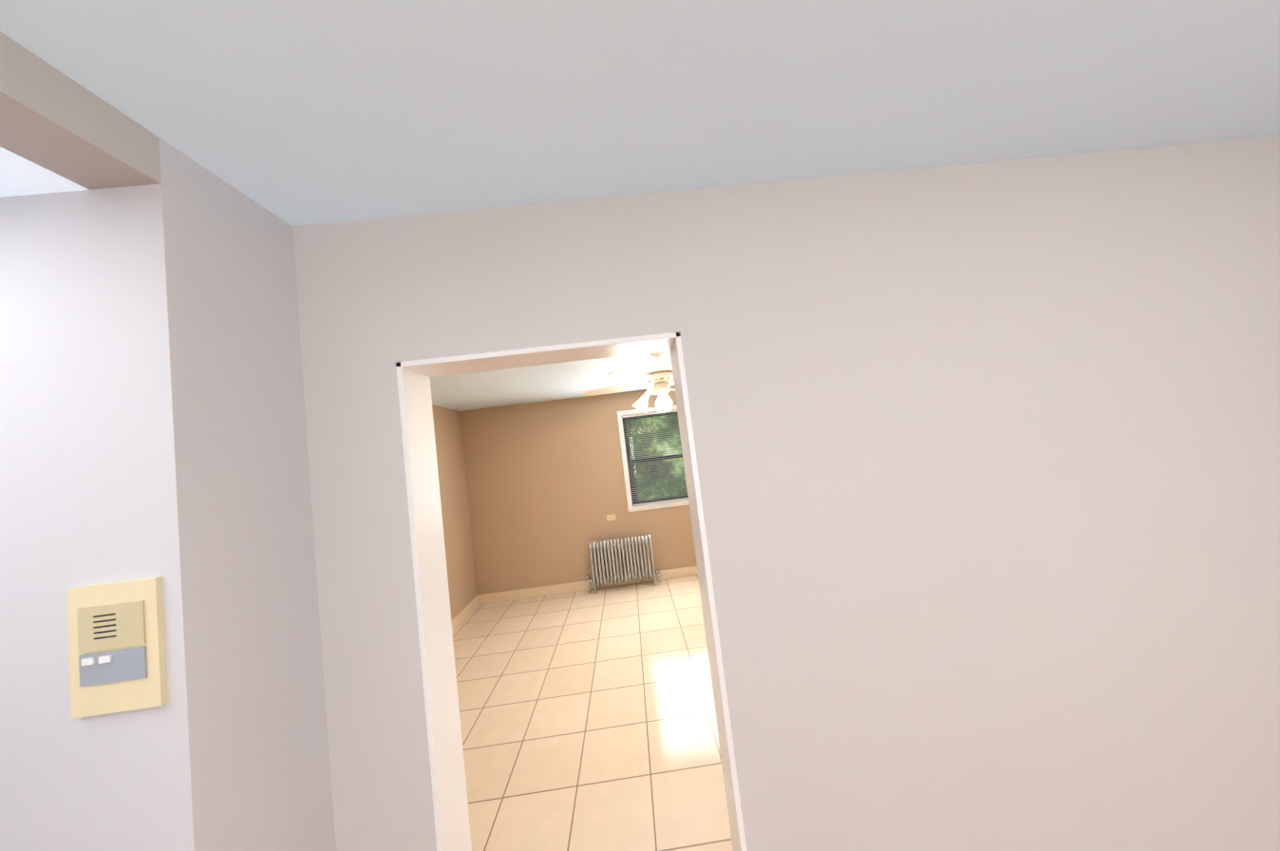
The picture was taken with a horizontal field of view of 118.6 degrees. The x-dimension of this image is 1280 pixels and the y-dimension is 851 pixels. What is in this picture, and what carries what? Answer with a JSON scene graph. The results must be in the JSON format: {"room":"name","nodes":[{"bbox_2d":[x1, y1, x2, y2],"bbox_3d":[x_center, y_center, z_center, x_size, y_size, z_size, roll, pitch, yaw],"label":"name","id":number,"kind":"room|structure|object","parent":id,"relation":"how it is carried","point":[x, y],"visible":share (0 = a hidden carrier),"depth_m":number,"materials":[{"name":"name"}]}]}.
{"room":"apartment hallway","nodes":[
{"label":"apartment hallway","id":0,"kind":"room"},
{"bbox_2d":[0,147,88,197],"bbox_3d":[-2.270,-0.437,-0.013,2.360,0.100,1.580,-7,-3,-2],"label":"ceiling","id":1,"kind":"structure","parent":0,"point":[20,176],"depth_m":0.73,"materials":[{"name":"white paint"}]},
{"bbox_2d":[0,31,161,189],"bbox_3d":[-0.784,0.311,-3.168,0.140,2.800,7.790,-7,-3,-2],"label":"wall","id":2,"kind":"structure","parent":0,"point":[54,120],"depth_m":0.67,"materials":[{"name":"beige paint"}]},
{"bbox_2d":[0,137,336,850],"bbox_3d":[-2.104,0.705,0.892,2.500,2.800,0.454,-7,-3,-2],"label":"wall","id":3,"kind":"structure","parent":0,"point":[152,411],"depth_m":0.76,"materials":[{"name":"grey paint"}]},
{"bbox_2d":[66,576,168,718],"bbox_3d":[-0.987,0.416,0.715,0.160,0.236,0.016,-7,-3,-2],"label":"intercom","id":4,"kind":"object","parent":3,"relation":"attached to","point":[116,649],"visible":1,"depth_m":0.71,"materials":[{"name":"beige plastic"}]},
{"bbox_2d":[432,404,476,620],"bbox_3d":[-2.307,0.862,3.176,0.140,2.800,4.136,-7,-3,-2],"label":"wall","id":5,"kind":"structure","parent":0,"point":[456,517],"depth_m":4.68,"materials":[{"name":"beige paint"}]},
{"bbox_2d":[451,594,478,631],"bbox_3d":[-2.067,2.176,3.025,0.014,0.120,3.960,-7,-3,-2],"label":"baseboard","id":6,"kind":"structure","parent":5,"relation":"attached to","point":[461,616],"depth_m":4.59,"materials":[{"name":"beige wood"}]},
{"bbox_2d":[459,386,696,595],"bbox_3d":[0.265,0.673,5.284,5.470,2.800,0.140,-7,-3,-2],"label":"wall","id":7,"kind":"structure","parent":0,"point":[546,488],"depth_m":5.15,"materials":[{"name":"beige paint"}]},
{"bbox_2d":[478,564,697,603],"bbox_3d":[0.428,1.997,5.131,5.190,0.120,0.014,-7,-3,-2],"label":"baseboard","id":8,"kind":"structure","parent":7,"relation":"attached to","point":[548,590],"depth_m":5.06,"materials":[{"name":"beige wood"}]},
{"bbox_2d":[606,514,616,520],"bbox_3d":[-0.390,1.246,5.150,0.118,0.072,0.009,-7,-3,-2],"label":"electrical outlet","id":9,"kind":"object","parent":7,"relation":"attached to","point":[611,517],"visible":1,"depth_m":5.15,"materials":[{"name":"beige plastic"}]},
{"bbox_2d":[617,404,689,511],"bbox_3d":[0.283,0.433,5.271,1.070,1.380,0.153,-7,-3,-2],"label":"kitchen window","id":10,"kind":"structure","parent":7,"relation":"in","point":[625,457],"depth_m":5.25,"materials":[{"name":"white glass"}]},
{"bbox_2d":[622,409,688,506],"bbox_3d":[0.282,0.430,5.267,0.912,1.244,0.034,-7,-3,-2],"label":"window blinds","id":11,"kind":"object","parent":10,"relation":"attached to","point":[642,415],"visible":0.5,"depth_m":5.26,"materials":[{"name":"white plastic"}]},
{"bbox_2d":[451,574,733,850],"bbox_3d":[0.442,1.983,3.171,5.330,0.080,4.206,-7,-3,-2],"label":"floor","id":12,"kind":"structure","parent":0,"point":[588,722],"depth_m":2.56,"materials":[{"name":"beige tile"}]},
{"bbox_2d":[585,534,660,593],"bbox_3d":[-0.237,1.810,5.000,0.983,0.633,0.134,-7,-3,-2],"label":"radiator","id":13,"kind":"object","parent":12,"relation":"on","point":[598,548],"visible":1,"depth_m":4.95,"materials":[{"name":"silver metal"}]},
{"bbox_2d":[0,0,1279,411],"bbox_3d":[0.341,-0.910,-0.750,5.470,0.130,12.380,-7,-3,-2],"label":"ceiling","id":14,"kind":"structure","parent":0,"point":[298,112],"depth_m":0.83,"materials":[{"name":"white paint"}]},
{"bbox_2d":[582,351,674,413],"bbox_3d":[0.162,-0.370,3.173,1.324,0.509,1.282,-7,-3,-2],"label":"kitchen ceiling fan","id":15,"kind":"object","parent":14,"relation":"hanging from","point":[658,377],"visible":0.88,"depth_m":3.04,"materials":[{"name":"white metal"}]},
{"bbox_2d":[292,135,1279,850],"bbox_3d":[1.060,0.341,1.187,3.890,2.800,0.140,-7,-3,-2],"label":"wall","id":16,"kind":"structure","parent":0,"point":[988,459],"depth_m":1.11,"materials":[{"name":"beige paint"}]},
{"bbox_2d":[395,331,747,850],"bbox_3d":[-0.165,0.827,1.116,0.820,2.120,0.156,-7,-3,-2],"label":"door frame","id":17,"kind":"structure","parent":16,"relation":"attached to","point":[449,792],"depth_m":1.11,"materials":[{"name":"white wood"}]},
{"label":"outside","id":18,"kind":"structure","parent":0,"visible":0},
{"bbox_2d":[626,414,687,500],"bbox_3d":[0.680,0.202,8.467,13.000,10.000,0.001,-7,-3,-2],"label":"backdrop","id":19,"kind":"structure","parent":18,"point":[648,431],"depth_m":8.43,"materials":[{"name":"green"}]}
]}

